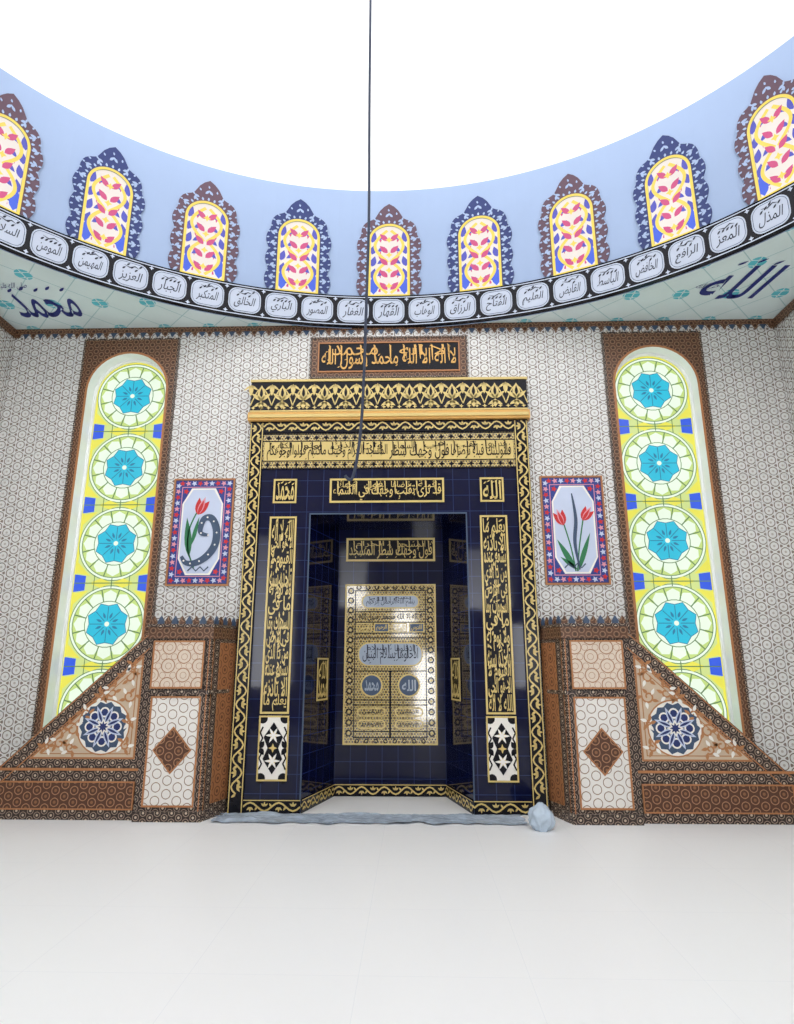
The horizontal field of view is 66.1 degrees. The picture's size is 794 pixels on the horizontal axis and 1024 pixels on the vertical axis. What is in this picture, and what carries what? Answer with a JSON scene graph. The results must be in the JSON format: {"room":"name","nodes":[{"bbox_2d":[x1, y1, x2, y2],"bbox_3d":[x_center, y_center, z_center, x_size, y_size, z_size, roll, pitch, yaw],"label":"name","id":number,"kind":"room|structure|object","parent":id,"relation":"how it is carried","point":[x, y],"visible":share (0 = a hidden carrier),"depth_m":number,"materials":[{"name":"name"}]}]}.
{"room":"mosque","nodes":[
{"label":"mosque","id":0,"kind":"room"},
{"bbox_2d":[0,316,16,426],"bbox_3d":[-5.268,-0.667,3.090,0.020,5.980,9.200,0,-14,1],"label":"wall","id":1,"kind":"structure","parent":0,"point":[8,333],"depth_m":8.02,"materials":[{"name":"tile"}]},
{"bbox_2d":[0,796,793,1023],"bbox_3d":[-0.216,2.323,2.728,10.100,0.001,10.200,0,-14,1],"label":"floor","id":2,"kind":"structure","parent":0,"point":[208,921],"depth_m":3.87,"materials":[{"name":"white stone"}]},
{"bbox_2d":[0,616,238,822],"bbox_3d":[-3.121,2.243,6.793,2.507,2.110,0.502,0,-14,1],"label":"staircase","id":3,"kind":"structure","parent":2,"relation":"on","point":[149,740],"depth_m":6.57,"materials":[{"name":"tile"}]},
{"bbox_2d":[211,811,527,824],"bbox_3d":[-0.289,3.209,6.399,3.350,0.027,0.454,0,-14,1],"label":"sheet","id":4,"kind":"object","parent":2,"relation":"on","point":[261,816],"visible":1,"depth_m":6.41,"materials":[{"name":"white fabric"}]},
{"bbox_2d":[528,802,555,831],"bbox_3d":[1.434,3.015,6.056,0.261,0.254,0.261,0,-14,1],"label":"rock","id":5,"kind":"object","parent":2,"relation":"on","point":[541,819],"visible":1,"depth_m":5.98,"materials":[{"name":"grey stone"}]},
{"bbox_2d":[538,615,793,825],"bbox_3d":[2.890,2.205,6.641,2.507,2.110,0.502,0,-14,1],"label":"staircase","id":6,"kind":"structure","parent":2,"relation":"on","point":[628,741],"depth_m":6.41,"materials":[{"name":"tile"}]},
{"bbox_2d":[0,324,793,806],"bbox_3d":[-0.109,0.406,7.425,10.100,5.980,0.001,0,-14,1],"label":"wall","id":7,"kind":"structure","parent":0,"point":[568,425],"depth_m":7.69,"materials":[{"name":"tile"}]},
{"bbox_2d":[31,338,180,737],"bbox_3d":[-3.536,0.391,7.594,1.280,5.530,0.220,0,-14,1],"label":"window","id":8,"kind":"structure","parent":7,"relation":"in","point":[102,601],"depth_m":7.72,"materials":[{"name":"multicoloured glass"}]},
{"bbox_2d":[165,478,235,585],"bbox_3d":[-2.414,0.235,7.507,0.770,1.350,0.044,0,-14,1],"label":"tile panel","id":9,"kind":"object","parent":7,"relation":"attached to","point":[201,525],"visible":1,"depth_m":7.49,"materials":[{"name":"tile"}]},
{"bbox_2d":[227,377,548,814],"bbox_3d":[-0.137,0.909,7.668,3.634,5.160,1.032,0,-14,1],"label":"mihrab","id":10,"kind":"object","parent":7,"relation":"attached to","point":[388,645],"visible":1,"depth_m":7.55,"materials":[{"name":"blue tile"}]},
{"bbox_2d":[310,335,467,378],"bbox_3d":[-0.109,-2.031,8.005,2.060,0.590,0.045,0,-14,1],"label":"inscription panel","id":11,"kind":"object","parent":7,"relation":"attached to","point":[446,355],"visible":0.98,"depth_m":7.99,"materials":[{"name":"black wood"}]},
{"bbox_2d":[16,319,772,339],"bbox_3d":[-0.109,-2.426,8.116,10.100,0.150,0.020,0,-14,1],"label":"trim","id":12,"kind":"structure","parent":7,"relation":"attached to","point":[723,322],"depth_m":8.10,"materials":[{"name":"brown tile"}]},
{"bbox_2d":[0,0,793,328],"bbox_3d":[-0.163,-6.027,6.906,10.100,6.380,4.100,0,-14,1],"label":"dome","id":13,"kind":"object","parent":7,"relation":"on","point":[265,102],"visible":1,"depth_m":8.20,"materials":[{"name":"blue paint"}]},
{"bbox_2d":[0,93,42,217],"bbox_3d":[-4.343,-4.031,6.740,0.042,1.465,0.777,-12,-18,39],"label":"window","id":14,"kind":"structure","parent":13,"relation":"attached to","point":[14,147],"depth_m":6.84,"materials":[{"name":"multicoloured glass"}]},
{"bbox_2d":[65,147,144,257],"bbox_3d":[-3.519,-3.854,7.457,0.818,1.465,0.041,10,-17,-34],"label":"window","id":15,"kind":"structure","parent":13,"relation":"attached to","point":[99,203],"depth_m":7.43,"materials":[{"name":"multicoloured glass"}]},
{"bbox_2d":[168,181,239,282],"bbox_3d":[-2.497,-3.722,7.992,0.854,1.465,0.040,6,-15,-21],"label":"window","id":16,"kind":"structure","parent":13,"relation":"attached to","point":[198,236],"depth_m":7.96,"materials":[{"name":"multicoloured glass"}]},
{"bbox_2d":[264,199,330,293],"bbox_3d":[-1.337,-3.642,8.313,0.879,1.465,0.040,2,-14,-10],"label":"window","id":17,"kind":"structure","parent":13,"relation":"attached to","point":[294,250],"depth_m":8.28,"materials":[{"name":"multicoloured glass"}]},
{"bbox_2d":[344,0,371,480],"bbox_3d":[-0.378,-4.428,6.560,0.211,8.551,0.038,2,-14,-6],"label":"hanging cable","id":18,"kind":"object","parent":13,"relation":"hanging from","point":[370,1],"visible":1,"depth_m":6.10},
{"bbox_2d":[356,204,421,295],"bbox_3d":[-0.109,-3.620,8.401,0.888,1.465,0.040,0,-14,1],"label":"window","id":19,"kind":"structure","parent":13,"relation":"attached to","point":[394,260],"depth_m":8.37,"materials":[{"name":"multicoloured glass"}]},
{"bbox_2d":[0,182,793,327],"bbox_3d":[-0.163,-3.159,6.196,10.100,0.450,4.100,0,-14,1],"label":"band","id":20,"kind":"object","parent":13,"relation":"attached to","point":[772,215],"visible":1,"depth_m":7.54,"materials":[{"name":"black tile"}]},
{"bbox_2d":[447,196,513,291],"bbox_3d":[1.112,-3.658,8.251,0.879,1.465,0.040,-3,-14,13],"label":"window","id":21,"kind":"structure","parent":13,"relation":"attached to","point":[483,247],"depth_m":8.22,"materials":[{"name":"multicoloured glass"}]},
{"bbox_2d":[538,174,609,276],"bbox_3d":[2.253,-3.752,7.871,0.854,1.465,0.040,-6,-15,24],"label":"window","id":22,"kind":"structure","parent":13,"relation":"attached to","point":[579,229],"depth_m":7.84,"materials":[{"name":"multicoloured glass"}]},
{"bbox_2d":[633,135,711,249],"bbox_3d":[3.245,-3.897,7.285,0.818,1.465,0.041,-11,-17,37],"label":"window","id":23,"kind":"structure","parent":13,"relation":"attached to","point":[678,205],"depth_m":7.26,"materials":[{"name":"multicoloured glass"}]},
{"bbox_2d":[734,75,793,204],"bbox_3d":[4.029,-4.084,6.527,0.042,1.465,0.777,11,-17,-37],"label":"window","id":24,"kind":"structure","parent":13,"relation":"attached to","point":[771,131],"depth_m":6.57,"materials":[{"name":"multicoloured glass"}]},
{"bbox_2d":[539,475,610,584],"bbox_3d":[2.150,0.207,7.393,0.770,1.350,0.040,0,-14,1],"label":"tile panel","id":25,"kind":"object","parent":7,"relation":"attached to","point":[574,530],"visible":1,"depth_m":7.38,"materials":[{"name":"tile"}]},
{"bbox_2d":[601,331,754,742],"bbox_3d":[3.322,0.347,7.419,1.280,5.530,0.220,0,-14,1],"label":"window","id":26,"kind":"structure","parent":7,"relation":"in","point":[679,590],"depth_m":7.53,"materials":[{"name":"multicoloured glass"}]},
{"bbox_2d":[0,228,793,328],"bbox_3d":[-0.163,-2.986,6.154,10.100,0.006,4.100,0,-14,1],"label":"pendentives","id":27,"kind":"structure","parent":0,"point":[756,282],"depth_m":7.59,"materials":[{"name":"tile"}]},
{"bbox_2d":[772,299,793,443],"bbox_3d":[4.809,-0.731,2.833,0.020,5.980,9.200,0,-14,1],"label":"wall","id":28,"kind":"structure","parent":0,"point":[783,323],"depth_m":7.70,"materials":[{"name":"tile"}]}
]}

